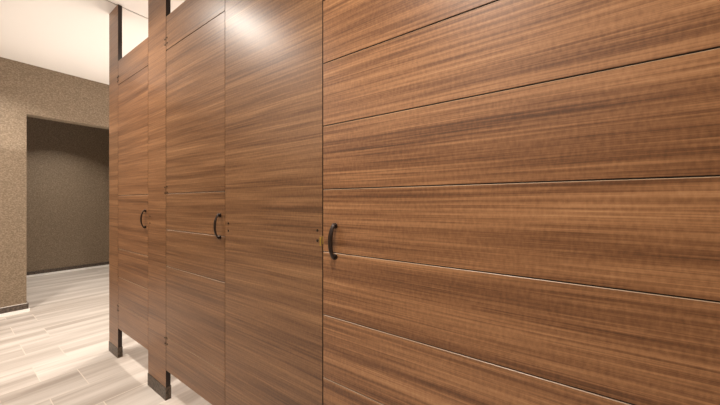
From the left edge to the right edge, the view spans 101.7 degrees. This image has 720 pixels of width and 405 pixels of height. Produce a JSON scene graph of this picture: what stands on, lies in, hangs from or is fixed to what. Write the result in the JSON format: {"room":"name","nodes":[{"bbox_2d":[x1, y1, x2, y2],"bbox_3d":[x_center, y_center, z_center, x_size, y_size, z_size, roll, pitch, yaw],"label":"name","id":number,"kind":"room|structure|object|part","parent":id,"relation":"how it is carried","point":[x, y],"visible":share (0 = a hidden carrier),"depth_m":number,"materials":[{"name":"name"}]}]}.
{"room":"public restroom","nodes":[
{"label":"public restroom","id":0,"kind":"room"},
{"bbox_2d":[0,57,108,307],"bbox_3d":[-3.838,-0.165,3.114,0.140,2.730,4.200,0,0,35],"label":"wall","id":1,"kind":"structure","parent":0,"point":[26,90],"depth_m":3.20,"materials":[{"name":"paper"}]},
{"bbox_2d":[0,302,28,313],"bbox_3d":[-4.377,1.139,2.333,0.154,0.058,2.301,0,0,35],"label":"baseboard","id":2,"kind":"structure","parent":1,"relation":"attached to","point":[22,306],"depth_m":3.15,"materials":[{"name":"tile"}]},
{"bbox_2d":[0,308,29,316],"bbox_3d":[-4.371,1.184,2.334,0.162,0.032,2.309,0,0,35],"label":"trim","id":3,"kind":"structure","parent":1,"relation":"attached to","point":[28,309],"depth_m":3.15,"materials":[{"name":"white"}]},
{"bbox_2d":[27,117,108,271],"bbox_3d":[-5.632,-0.165,4.371,0.100,2.730,4.200,0,0,35],"label":"wall","id":4,"kind":"structure","parent":0,"point":[68,163],"depth_m":5.06,"materials":[{"name":"paint"}]},
{"bbox_2d":[27,261,108,274],"bbox_3d":[-5.585,1.141,4.338,0.014,0.053,4.200,0,0,35],"label":"baseboard","id":5,"kind":"structure","parent":4,"relation":"attached to","point":[101,263],"depth_m":5.06,"materials":[{"name":"tile"}]},
{"bbox_2d":[27,264,108,276],"bbox_3d":[-5.582,1.184,4.336,0.022,0.032,4.200,0,0,35],"label":"trim","id":6,"kind":"structure","parent":4,"relation":"attached to","point":[34,275],"depth_m":5.06,"materials":[{"name":"white"}]},
{"bbox_2d":[0,0,185,84],"bbox_3d":[-2.183,-1.590,1.956,8.720,0.120,4.400,0,0,35],"label":"ceiling","id":7,"kind":"structure","parent":0,"point":[71,37],"depth_m":2.64,"materials":[{"name":"white paint"}]},
{"bbox_2d":[0,266,211,404],"bbox_3d":[-2.183,1.250,1.956,8.720,0.100,4.400,0,0,35],"label":"floor","id":8,"kind":"structure","parent":0,"point":[56,352],"depth_m":2.28,"materials":[{"name":"beige wood"}]},
{"bbox_2d":[109,4,122,357],"bbox_3d":[-1.942,-0.164,2.328,0.212,2.728,0.031,0,0,35],"label":"pilaster","id":9,"kind":"object","parent":8,"relation":"on","point":[115,17],"visible":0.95,"depth_m":2.30,"materials":[{"name":"brown wood"}]},
{"bbox_3d":[-1.943,-0.168,2.328,0.206,2.720,0.026,0,0,35],"label":"panel","id":10,"kind":"part","parent":9,"relation":"part of","materials":[{"name":"brown wood"}]},
{"bbox_2d":[117,38,147,348],"bbox_3d":[-1.641,-0.059,2.098,0.591,2.061,0.057,0,0,35],"label":"door","id":11,"kind":"structure","parent":9,"relation":"attached to","point":[132,77],"depth_m":2.08,"materials":[{"name":"brown wood"}]},
{"bbox_3d":[-1.437,0.110,1.935,0.020,0.126,0.025,0,0,35],"label":"pull handle","id":12,"kind":"part","parent":11,"relation":"part of","materials":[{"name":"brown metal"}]},
{"bbox_2d":[148,0,170,400],"bbox_3d":[-1.278,-0.164,1.863,0.270,2.728,0.031,0,0,35],"label":"pilaster","id":13,"kind":"object","parent":8,"relation":"on","point":[159,379],"visible":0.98,"depth_m":1.85,"materials":[{"name":"brown wood"}]},
{"bbox_2d":[164,0,224,404],"bbox_3d":[-0.922,-0.054,1.595,0.663,2.143,0.057,0,0,35],"label":"door","id":14,"kind":"structure","parent":13,"relation":"attached to","point":[195,30],"depth_m":1.56,"materials":[{"name":"brown wood"}]},
{"bbox_3d":[-0.693,0.116,1.415,0.020,0.126,0.025,0,0,35],"label":"pull handle","id":15,"kind":"part","parent":14,"relation":"part of","materials":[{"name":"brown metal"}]},
{"bbox_2d":[225,0,323,404],"bbox_3d":[-0.383,-0.164,1.236,0.630,2.728,0.031,0,0,35],"label":"pilaster","id":16,"kind":"object","parent":8,"relation":"on","point":[274,63],"visible":1,"depth_m":1.20,"materials":[{"name":"brown wood"}]},
{"bbox_2d":[323,0,719,404],"bbox_3d":[0.263,-0.030,0.765,0.972,2.200,0.057,0,0,35],"label":"door","id":17,"kind":"structure","parent":16,"relation":"attached to","point":[521,198],"depth_m":0.69,"materials":[{"name":"brown wood"}]},
{"bbox_3d":[-0.096,0.134,0.997,0.020,0.126,0.025,0,0,35],"label":"pull handle","id":18,"kind":"part","parent":17,"relation":"part of","materials":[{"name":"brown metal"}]}
]}

